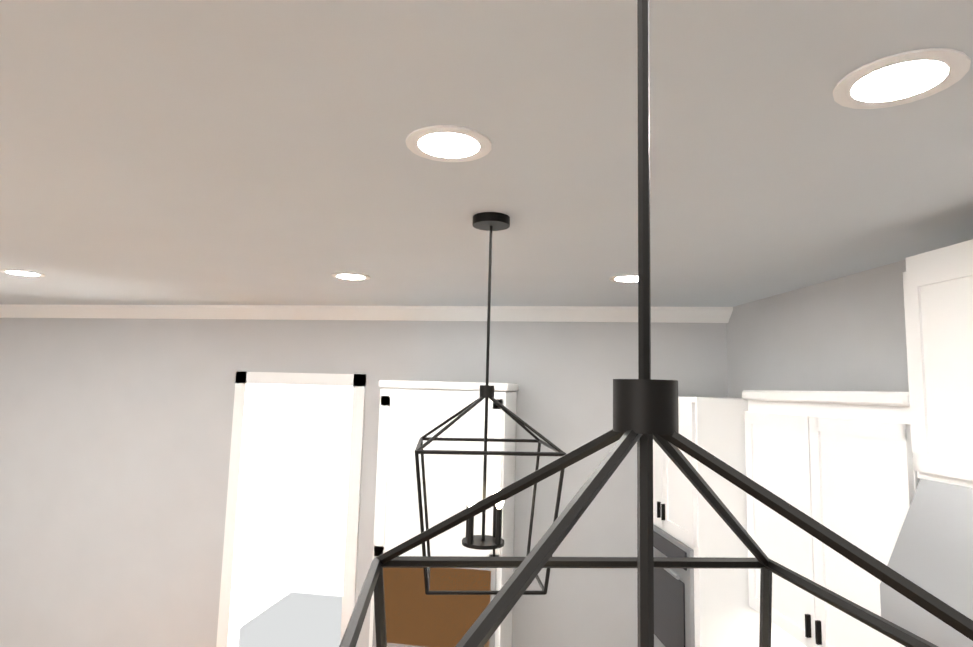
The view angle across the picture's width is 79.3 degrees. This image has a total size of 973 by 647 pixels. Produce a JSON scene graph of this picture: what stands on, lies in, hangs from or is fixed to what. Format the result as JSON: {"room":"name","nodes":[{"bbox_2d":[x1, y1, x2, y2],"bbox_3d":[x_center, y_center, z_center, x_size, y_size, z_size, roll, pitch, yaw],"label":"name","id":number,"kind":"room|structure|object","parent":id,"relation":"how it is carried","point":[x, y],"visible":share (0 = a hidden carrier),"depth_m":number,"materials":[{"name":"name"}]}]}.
{"room":"kitchen","nodes":[
{"label":"kitchen","id":0,"kind":"room"},
{"bbox_2d":[0,318,719,646],"bbox_3d":[-2.447,1.486,4.596,8.565,3.250,0.125,0,-6,9],"label":"wall","id":1,"kind":"structure","parent":0,"point":[114,450],"depth_m":4.57,"materials":[{"name":"paint"}]},
{"bbox_2d":[216,371,365,646],"bbox_3d":[-1.461,1.739,4.335,1.050,2.740,0.020,0,-6,9],"label":"door frame","id":2,"kind":"structure","parent":1,"relation":"attached to","point":[357,382],"depth_m":4.37,"materials":[{"name":"white wood"}]},
{"bbox_2d":[0,304,723,322],"bbox_3d":[-2.449,-0.091,4.667,8.515,0.100,0.090,0,-6,9],"label":"crown molding","id":3,"kind":"structure","parent":1,"relation":"attached to","point":[539,313],"depth_m":4.40,"materials":[{"name":"white wood"}]},
{"bbox_2d":[0,0,972,306],"bbox_3d":[-1.818,-0.480,1.905,10.800,0.100,12.100,0,-6,9],"label":"ceiling","id":4,"kind":"structure","parent":0,"point":[204,152],"depth_m":1.47,"materials":[{"name":"white paint"}]},
{"bbox_2d":[0,269,44,276],"bbox_3d":[-2.659,-0.288,3.362,0.210,0.004,0.210,0,-6,9],"label":"recessed light","id":5,"kind":"object","parent":4,"relation":"in","point":[21,273],"visible":1,"depth_m":3.35,"materials":[{"name":"white plastic"}]},
{"bbox_2d":[331,272,370,280],"bbox_3d":[-0.740,-0.256,3.205,0.210,0.004,0.210,0,-6,9],"label":"recessed light","id":6,"kind":"object","parent":4,"relation":"in","point":[351,276],"visible":1,"depth_m":3.19,"materials":[{"name":"white plastic"}]},
{"bbox_2d":[406,125,491,161],"bbox_3d":[-0.092,-0.435,1.431,0.210,0.004,0.210,0,-6,9],"label":"recessed light","id":7,"kind":"object","parent":4,"relation":"in","point":[447,143],"visible":1,"depth_m":1.42,"materials":[{"name":"white plastic"}]},
{"bbox_2d":[415,212,565,594],"bbox_3d":[0.002,0.226,1.972,0.452,1.196,0.452,2,-6,-4],"label":"pendant light","id":8,"kind":"object","parent":4,"relation":"hanging from","point":[491,221],"visible":0.75,"depth_m":1.92,"materials":[{"name":"black metal"}]},
{"bbox_2d":[609,274,637,282],"bbox_3d":[0.745,-0.234,3.057,0.210,0.004,0.210,0,-6,9],"label":"recessed light","id":9,"kind":"object","parent":4,"relation":"in","point":[629,278],"visible":0.65,"depth_m":3.05,"materials":[{"name":"white plastic"}]},
{"bbox_2d":[339,0,972,646],"bbox_3d":[0.123,0.062,0.456,0.452,1.196,0.452,2,-6,-4],"label":"pendant light","id":10,"kind":"object","parent":4,"relation":"hanging from","point":[645,410],"visible":1,"depth_m":0.45,"materials":[{"name":"black metal"}]},
{"bbox_2d":[833,48,970,108],"bbox_3d":[0.766,-0.450,1.092,0.210,0.004,0.210,0,-6,9],"label":"recessed light","id":11,"kind":"object","parent":4,"relation":"in","point":[906,77],"visible":1,"depth_m":1.08,"materials":[{"name":"white plastic"}]},
{"bbox_2d":[720,260,908,397],"bbox_3d":[1.982,1.078,-0.139,2.046,3.250,7.820,0,-6,9],"label":"wall","id":12,"kind":"structure","parent":0,"point":[846,333],"depth_m":3.01,"materials":[{"name":"paint"}]},
{"bbox_2d":[724,307,732,322],"bbox_3d":[1.998,-0.484,0.069,1.965,0.100,7.590,0,-6,9],"label":"crown molding","id":13,"kind":"structure","parent":12,"relation":"attached to","point":[727,310],"depth_m":3.99,"materials":[{"name":"white wood"}]},
{"bbox_2d":[745,390,908,646],"bbox_3d":[1.558,0.836,2.491,0.611,1.085,1.123,0,-6,9],"label":"upper cabinet","id":14,"kind":"object","parent":12,"relation":"attached to","point":[811,450],"depth_m":2.45,"materials":[{"name":"white wood"}]},
{"bbox_2d":[861,471,972,646],"bbox_3d":[1.568,0.685,1.457,0.725,0.440,1.045,0,-6,9],"label":"range hood","id":15,"kind":"object","parent":12,"relation":"attached to","point":[886,478],"depth_m":1.82,"materials":[{"name":"white metal"}]},
{"bbox_2d":[903,239,972,486],"bbox_3d":[1.657,0.096,1.530,0.590,0.750,1.044,0,-6,9],"label":"upper cabinet","id":16,"kind":"object","parent":12,"relation":"attached to","point":[938,283],"depth_m":1.87,"materials":[{"name":"white wood"}]},
{"bbox_3d":[-3.864,2.632,0.041,15.000,0.100,11.000,0,-6,9],"label":"floor","id":17,"kind":"structure","parent":0,"visible":0},
{"bbox_2d":[369,380,518,646],"bbox_3d":[-0.265,1.734,3.806,0.830,2.695,0.676,0,-6,9],"label":"door","id":18,"kind":"structure","parent":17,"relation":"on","point":[411,413],"depth_m":3.58,"materials":[{"name":"white wood"}]},
{"bbox_2d":[653,390,772,646],"bbox_3d":[1.335,1.732,3.359,0.804,2.685,0.981,0,-6,9],"label":"tall cabinet","id":19,"kind":"object","parent":17,"relation":"on","point":[694,607],"depth_m":3.03,"materials":[{"name":"white wood"}]}
]}

